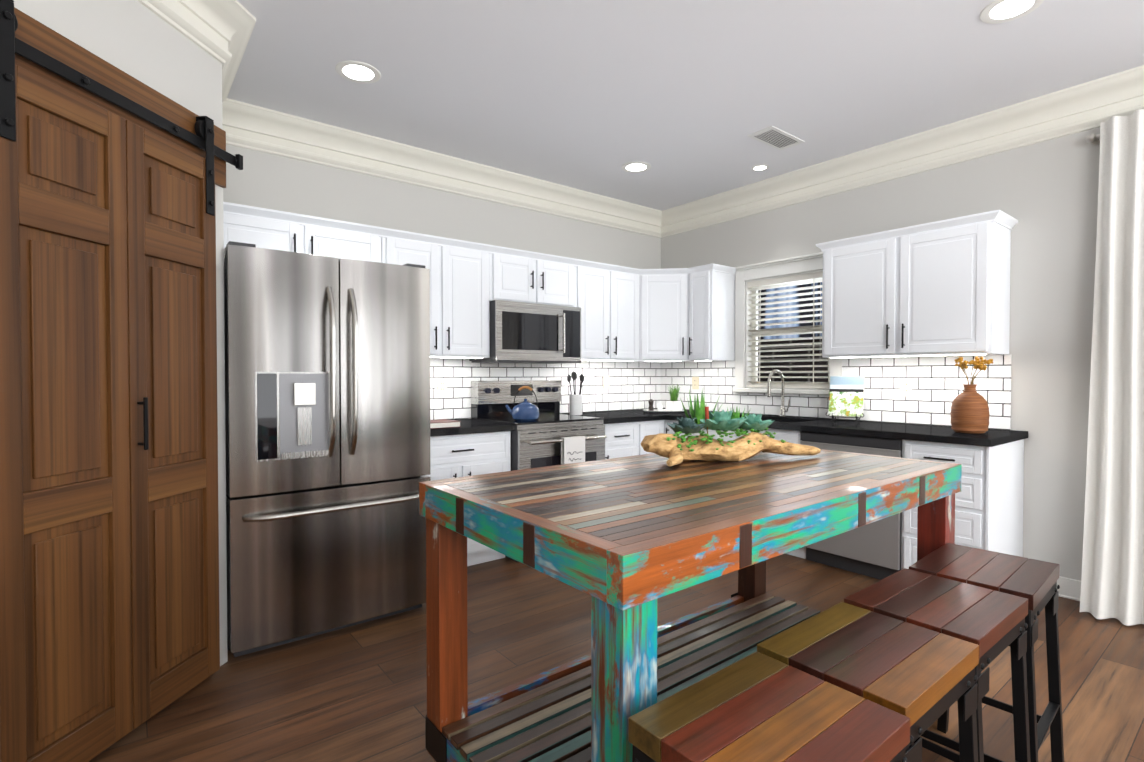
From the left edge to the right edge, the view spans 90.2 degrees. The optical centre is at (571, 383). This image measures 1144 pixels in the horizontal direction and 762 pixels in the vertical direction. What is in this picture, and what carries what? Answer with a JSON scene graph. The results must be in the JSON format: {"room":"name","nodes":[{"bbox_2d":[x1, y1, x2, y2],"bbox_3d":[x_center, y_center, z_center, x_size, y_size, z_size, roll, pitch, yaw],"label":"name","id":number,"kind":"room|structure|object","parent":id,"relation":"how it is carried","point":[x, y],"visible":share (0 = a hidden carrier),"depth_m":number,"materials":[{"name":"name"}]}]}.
{"room":"kitchen","nodes":[
{"label":"kitchen","id":0,"kind":"room"},
{"bbox_2d":[13,0,252,665],"bbox_3d":[-1.639,-0.172,1.624,1.050,2.770,1.230,-1,1,-38],"label":"wall","id":1,"kind":"structure","parent":0,"point":[127,35],"depth_m":2.18,"materials":[{"name":"grey paint"}]},
{"bbox_2d":[14,7,225,187],"bbox_3d":[-1.547,0.074,1.844,0.017,2.270,1.198,0,1,7],"label":"door frame","id":2,"kind":"structure","parent":1,"relation":"attached to","point":[36,34],"depth_m":1.88,"materials":[{"name":"brown wood"}]},
{"bbox_2d":[0,0,242,761],"bbox_3d":[-1.511,0.065,1.859,0.908,2.228,0.902,-1,1,-38],"label":"barn door","id":3,"kind":"structure","parent":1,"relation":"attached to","point":[109,583],"depth_m":1.82,"materials":[{"name":"brown wood"}]},
{"bbox_2d":[137,0,240,63],"bbox_3d":[-1.565,-1.450,1.566,1.140,0.213,1.240,-1,1,-38],"label":"crown molding","id":4,"kind":"structure","parent":1,"relation":"attached to","point":[220,31],"depth_m":2.28,"materials":[{"name":"white wood"}]},
{"bbox_2d":[253,150,660,419],"bbox_3d":[-1.263,-0.208,3.928,5.280,2.770,0.120,-1,1,-38],"label":"wall","id":5,"kind":"structure","parent":0,"point":[280,183],"depth_m":4.05,"materials":[{"name":"grey paint"}]},
{"bbox_2d":[223,202,386,262],"bbox_3d":[-1.624,-0.788,3.344,0.915,0.327,0.330,-1,1,-38],"label":"upper cabinet","id":6,"kind":"object","parent":5,"relation":"attached to","point":[265,228],"depth_m":3.23,"materials":[{"name":"white wood"}]},
{"bbox_2d":[387,228,494,358],"bbox_3d":[-0.965,-0.568,3.869,0.758,0.782,0.330,-1,1,-38],"label":"upper cabinet","id":7,"kind":"object","parent":5,"relation":"attached to","point":[462,273],"depth_m":3.81,"materials":[{"name":"white wood"}]},
{"bbox_2d":[222,92,660,235],"bbox_3d":[-0.634,-1.492,4.250,3.610,0.213,0.122,-1,1,-38],"label":"crown molding","id":8,"kind":"structure","parent":5,"relation":"attached to","point":[248,126],"depth_m":3.91,"materials":[{"name":"white wood"}]},
{"bbox_2d":[495,246,574,306],"bbox_3d":[-0.370,-0.777,4.337,0.760,0.380,0.330,-1,1,-38],"label":"upper cabinet","id":9,"kind":"object","parent":5,"relation":"attached to","point":[520,275],"depth_m":4.20,"materials":[{"name":"white wood"}]},
{"bbox_2d":[469,300,580,363],"bbox_3d":[-0.332,-0.368,4.296,0.754,0.426,0.447,-1,1,-38],"label":"over-the-range microwave","id":10,"kind":"object","parent":9,"relation":"attached to","point":[522,332],"visible":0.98,"depth_m":4.12,"materials":[{"name":"grey metal"}]},
{"bbox_2d":[430,358,661,419],"bbox_3d":[-0.248,0.032,4.651,2.834,0.444,0.008,-1,1,-38],"label":"tile backsplash","id":11,"kind":"structure","parent":5,"relation":"attached to","point":[631,384],"depth_m":4.80,"materials":[{"name":"white tile"}]},
{"bbox_2d":[437,379,446,394],"bbox_3d":[-0.934,0.024,4.096,0.072,0.116,0.010,-1,1,-38],"label":"electrical outlet","id":12,"kind":"object","parent":11,"relation":"attached to","point":[441,386],"visible":1,"depth_m":4.09,"materials":[{"name":"beige plastic"}]},
{"bbox_2d":[575,259,642,361],"bbox_3d":[0.237,-0.583,4.791,0.752,0.782,0.374,-1,1,-38],"label":"upper cabinet","id":13,"kind":"object","parent":5,"relation":"attached to","point":[629,314],"depth_m":4.68,"materials":[{"name":"white wood"}]},
{"bbox_2d":[643,268,682,361],"bbox_3d":[0.811,-0.588,5.096,0.609,0.782,0.608,-1,1,-38],"label":"upper cabinet","id":14,"kind":"object","parent":5,"relation":"attached to","point":[662,288],"depth_m":4.86,"materials":[{"name":"white wood"}]},
{"bbox_2d":[89,554,1143,761],"bbox_3d":[0.908,1.267,1.383,5.500,0.100,7.000,-1,1,-38],"label":"floor","id":15,"kind":"structure","parent":0,"point":[356,693],"depth_m":2.32,"materials":[{"name":"brown wood"}]},
{"bbox_2d":[224,241,430,656],"bbox_3d":[-1.367,0.288,3.037,0.906,1.806,1.040,-1,1,-38],"label":"fridge","id":16,"kind":"object","parent":15,"relation":"on","point":[327,398],"visible":0.96,"depth_m":2.62,"materials":[{"name":"grey metal"}]},
{"bbox_2d":[426,431,510,565],"bbox_3d":[-0.878,0.745,3.779,0.749,0.868,0.610,-1,1,-38],"label":"base cabinet","id":17,"kind":"object","parent":15,"relation":"on","point":[462,455],"depth_m":3.60,"materials":[{"name":"white wood"}]},
{"bbox_2d":[430,419,514,436],"bbox_3d":[-0.865,0.289,3.757,0.747,0.040,0.648,-1,1,-38],"label":"countertop","id":18,"kind":"structure","parent":17,"relation":"on","point":[468,426],"depth_m":3.61,"materials":[{"name":"black stone"}]},
{"bbox_2d":[430,419,460,428],"bbox_3d":[-0.872,0.253,3.521,0.300,0.036,0.215,-1,1,-38],"label":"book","id":19,"kind":"object","parent":18,"relation":"on","point":[441,423],"visible":0.52,"depth_m":3.48,"materials":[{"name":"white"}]},
{"bbox_2d":[471,380,606,561],"bbox_3d":[-0.230,0.578,4.182,0.756,1.190,0.722,-1,1,-38],"label":"range","id":20,"kind":"object","parent":15,"relation":"on","point":[536,443],"visible":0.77,"depth_m":4.13,"materials":[{"name":"grey metal"}]},
{"bbox_2d":[505,386,539,420],"bbox_3d":[-0.331,0.138,3.994,0.210,0.239,0.196,-1,1,-38],"label":"kettle","id":21,"kind":"object","parent":20,"relation":"on","point":[525,410],"visible":1,"depth_m":3.94,"materials":[{"name":"metal"}]},
{"bbox_2d":[561,436,584,464],"bbox_3d":[0.009,0.508,3.923,0.185,0.278,0.040,-1,1,-38],"label":"towel","id":22,"kind":"object","parent":20,"relation":"hanging from","point":[573,449],"visible":0.54,"depth_m":3.90,"materials":[{"name":"white fabric"}]},
{"bbox_2d":[603,422,637,458],"bbox_3d":[0.178,0.732,4.615,0.405,0.868,0.610,-1,1,-38],"label":"base cabinet","id":23,"kind":"object","parent":15,"relation":"on","point":[621,440],"depth_m":4.38,"materials":[{"name":"white wood"}]},
{"bbox_2d":[638,420,741,454],"bbox_3d":[0.785,0.728,4.905,0.908,0.868,0.908,-1,1,-38],"label":"base cabinet","id":24,"kind":"object","parent":15,"relation":"on","point":[645,428],"depth_m":4.55,"materials":[{"name":"white wood"}]},
{"bbox_2d":[561,410,661,423],"bbox_3d":[0.285,0.275,4.666,0.643,0.040,0.650,-1,1,-38],"label":"countertop","id":25,"kind":"structure","parent":24,"relation":"on","point":[619,416],"depth_m":4.55,"materials":[{"name":"black stone"}]},
{"bbox_2d":[567,371,583,414],"bbox_3d":[0.034,0.077,4.597,0.144,0.355,0.116,-1,1,-38],"label":"utensil crock","id":26,"kind":"object","parent":25,"relation":"on","point":[575,404],"visible":1,"depth_m":4.56,"materials":[{"name":"white ceramic"}]},
{"bbox_2d":[630,408,1027,446],"bbox_3d":[1.486,0.377,4.206,0.670,0.230,2.863,-1,1,-38],"label":"countertop","id":27,"kind":"structure","parent":24,"relation":"on","point":[947,434],"depth_m":3.44,"materials":[{"name":"black stone"}]},
{"bbox_2d":[643,384,683,411],"bbox_3d":[0.807,0.125,4.984,0.321,0.246,0.294,-1,1,-38],"label":"decorative tray","id":28,"kind":"object","parent":27,"relation":"on","point":[673,404],"visible":0.98,"depth_m":4.96,"materials":[{"name":"white ceramic"}]},
{"bbox_2d":[767,369,789,416],"bbox_3d":[1.580,0.075,4.362,0.232,0.366,0.086,-1,1,-38],"label":"faucet","id":29,"kind":"object","parent":27,"relation":"on","point":[783,410],"visible":1,"depth_m":4.41,"materials":[{"name":"silver metal"}]},
{"bbox_2d":[826,376,864,421],"bbox_3d":[1.905,0.107,3.967,0.243,0.311,0.164,1,1,34],"label":"cookbook stand","id":30,"kind":"object","parent":27,"relation":"on","point":[846,396],"visible":1,"depth_m":3.98,"materials":[{"name":"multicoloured paper"}]},
{"bbox_2d":[950,356,992,432],"bbox_3d":[2.244,0.062,3.210,0.229,0.428,0.186,-1,1,-38],"label":"vase","id":31,"kind":"object","parent":27,"relation":"on","point":[969,412],"visible":1,"depth_m":3.16,"materials":[{"name":"brown ceramic"}]},
{"bbox_2d":[419,449,961,761],"bbox_3d":[0.480,0.753,1.916,1.702,0.910,0.902,-1,1,-38],"label":"island table","id":32,"kind":"object","parent":15,"relation":"on","point":[625,543],"visible":0.75,"depth_m":1.62,"materials":[{"name":"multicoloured wood"}]},
{"bbox_2d":[641,390,820,466],"bbox_3d":[0.619,0.153,2.196,0.726,0.277,0.355,-1,1,-38],"label":"centerpiece","id":33,"kind":"object","parent":32,"relation":"on","point":[675,448],"visible":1,"depth_m":2.14,"materials":[{"name":"green plant"}]},
{"bbox_2d":[628,651,909,761],"bbox_3d":[0.335,0.896,0.973,0.388,0.656,0.337,-1,1,-38],"label":"stool","id":34,"kind":"object","parent":15,"relation":"on","point":[756,706],"visible":0.98,"depth_m":0.96,"materials":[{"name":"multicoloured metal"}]},
{"bbox_2d":[785,547,805,558],"bbox_3d":[1.461,0.841,4.294,0.609,0.660,0.891,-1,1,-38],"label":"base cabinet","id":35,"kind":"object","parent":15,"relation":"on","point":[801,552],"depth_m":3.85,"materials":[{"name":"white wood"}]},
{"bbox_2d":[800,431,901,579],"bbox_3d":[1.907,0.748,3.683,0.570,0.866,0.614,-1,1,-38],"label":"dishwasher","id":36,"kind":"object","parent":15,"relation":"on","point":[873,549],"visible":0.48,"depth_m":3.44,"materials":[{"name":"grey"}]},
{"bbox_2d":[757,602,978,761],"bbox_3d":[0.638,0.892,1.234,0.388,0.656,0.337,-1,1,-38],"label":"stool","id":37,"kind":"object","parent":15,"relation":"on","point":[923,679],"visible":0.62,"depth_m":1.19,"materials":[{"name":"brown wood"}]},
{"bbox_2d":[844,568,1030,761],"bbox_3d":[0.948,0.888,1.488,0.388,0.656,0.337,-1,1,-38],"label":"stool","id":38,"kind":"object","parent":15,"relation":"on","point":[992,624],"visible":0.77,"depth_m":1.46,"materials":[{"name":"brown wood"}]},
{"bbox_2d":[901,439,1023,569],"bbox_3d":[2.253,0.753,3.290,0.609,0.868,0.426,-1,1,-38],"label":"base cabinet","id":39,"kind":"object","parent":15,"relation":"on","point":[989,506],"depth_m":3.05,"materials":[{"name":"white wood"}]},
{"bbox_2d":[909,543,1063,761],"bbox_3d":[1.260,0.884,1.746,0.388,0.655,0.336,-1,1,-41],"label":"stool","id":40,"kind":"object","parent":15,"relation":"on","point":[1033,582],"visible":0.56,"depth_m":1.71,"materials":[{"name":"brown wood"}]},
{"bbox_2d":[227,0,1143,210],"bbox_3d":[0.908,-1.603,1.339,5.500,0.100,7.000,-1,1,-38],"label":"ceiling","id":41,"kind":"structure","parent":0,"point":[683,98],"depth_m":2.90,"materials":[{"name":"white paint"}]},
{"bbox_2d":[335,60,380,83],"bbox_3d":[-1.083,-1.574,2.889,0.218,0.006,0.218,-1,1,-38],"label":"recessed light","id":42,"kind":"object","parent":41,"relation":"in","point":[356,71],"visible":1,"depth_m":2.88,"materials":[{"name":"white"}]},
{"bbox_2d":[621,162,650,172],"bbox_3d":[0.474,-1.595,4.209,0.218,0.006,0.218,-1,1,-38],"label":"recessed light","id":43,"kind":"object","parent":41,"relation":"in","point":[634,167],"visible":1,"depth_m":4.21,"materials":[{"name":"white"}]},
{"bbox_2d":[751,165,768,170],"bbox_3d":[1.394,-1.595,4.222,0.127,0.006,0.126,-1,1,-38],"label":"recessed light","id":44,"kind":"object","parent":41,"relation":"in","point":[759,167],"visible":1,"depth_m":4.21,"materials":[{"name":"white plastic"}]},
{"bbox_2d":[747,126,804,149],"bbox_3d":[1.325,-1.586,3.696,0.380,0.006,0.180,-1,1,-38],"label":"ceiling vent","id":45,"kind":"object","parent":41,"relation":"in","point":[775,137],"visible":1,"depth_m":3.69,"materials":[{"name":"white metal"}]},
{"bbox_2d":[979,0,1043,23],"bbox_3d":[1.833,-1.566,2.377,0.219,0.006,0.218,-1,1,-38],"label":"recessed light","id":46,"kind":"object","parent":41,"relation":"in","point":[998,11],"visible":1,"depth_m":2.39,"materials":[{"name":"white plastic"}]},
{"bbox_2d":[661,127,1099,580],"bbox_3d":[2.980,-0.193,2.948,0.120,2.770,6.920,-1,1,-38],"label":"wall","id":47,"kind":"structure","parent":0,"point":[1045,194],"depth_m":3.27,"materials":[{"name":"grey paint"}]},
{"bbox_2d":[683,263,736,361],"bbox_3d":[1.154,-0.584,4.849,0.375,0.782,0.287,-1,1,-38],"label":"upper cabinet","id":48,"kind":"object","parent":47,"relation":"attached to","point":[709,289],"depth_m":4.75,"materials":[{"name":"white wood"}]},
{"bbox_2d":[733,252,841,394],"bbox_3d":[1.709,-0.448,4.511,0.170,1.052,0.914,-1,1,-38],"label":"window","id":49,"kind":"structure","parent":47,"relation":"in","point":[798,265],"depth_m":4.71,"materials":[{"name":"white"}]},
{"bbox_2d":[747,271,828,387],"bbox_3d":[1.702,-0.403,4.507,0.056,0.873,0.703,-1,1,-38],"label":"window blinds","id":50,"kind":"object","parent":49,"relation":"attached to","point":[782,281],"visible":0.77,"depth_m":4.50,"materials":[{"name":"white plastic"}]},
{"bbox_2d":[662,354,1011,429],"bbox_3d":[1.726,0.036,4.433,0.008,0.444,2.760,-1,1,-38],"label":"tile backsplash","id":51,"kind":"structure","parent":47,"relation":"attached to","point":[937,385],"depth_m":3.89,"materials":[{"name":"white tile"}]},
{"bbox_2d":[692,377,698,388],"bbox_3d":[1.123,-0.003,5.180,0.010,0.116,0.072,-1,1,-38],"label":"electrical outlet","id":52,"kind":"object","parent":51,"relation":"attached to","point":[695,382],"visible":1,"depth_m":5.17,"materials":[{"name":"beige plastic"}]},
{"bbox_2d":[654,65,1143,237],"bbox_3d":[2.885,-1.470,2.853,0.122,0.213,6.680,-1,1,-38],"label":"crown molding","id":53,"kind":"structure","parent":47,"relation":"attached to","point":[1081,107],"depth_m":3.60,"materials":[{"name":"white wood"}]},
{"bbox_2d":[816,210,1017,357],"bbox_3d":[2.131,-0.562,3.623,0.364,0.788,1.048,-1,1,-38],"label":"upper cabinet","id":54,"kind":"object","parent":47,"relation":"attached to","point":[939,288],"visible":1,"depth_m":3.42,"materials":[{"name":"white wood"}]},
{"bbox_2d":[1057,576,1080,600],"bbox_3d":[3.789,1.155,1.831,0.021,0.110,3.730,-1,1,-38],"label":"baseboard","id":55,"kind":"structure","parent":47,"relation":"attached to","point":[1070,588],"depth_m":3.14,"materials":[{"name":"white wood"}]},
{"bbox_2d":[1085,134,1099,144],"bbox_3d":[3.218,-1.291,2.466,0.079,0.050,1.496,-1,1,-38],"label":"curtain rod","id":56,"kind":"object","parent":47,"relation":"attached to","point":[1094,139],"visible":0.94,"depth_m":3.02,"materials":[{"name":"silver metal"}]},
{"bbox_2d":[1080,109,1143,625],"bbox_3d":[3.070,-0.081,2.449,0.202,2.538,1.297,-1,1,-38],"label":"drape","id":57,"kind":"object","parent":56,"relation":"hanging from","point":[1112,581],"visible":1,"depth_m":2.89,"materials":[{"name":"fabric"}]},
{"label":"outside","id":58,"kind":"structure","parent":0,"visible":0},
{"bbox_2d":[758,282,827,381],"bbox_3d":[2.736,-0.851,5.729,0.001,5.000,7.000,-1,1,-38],"label":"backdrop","id":59,"kind":"structure","parent":58,"point":[792,341],"depth_m":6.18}
]}

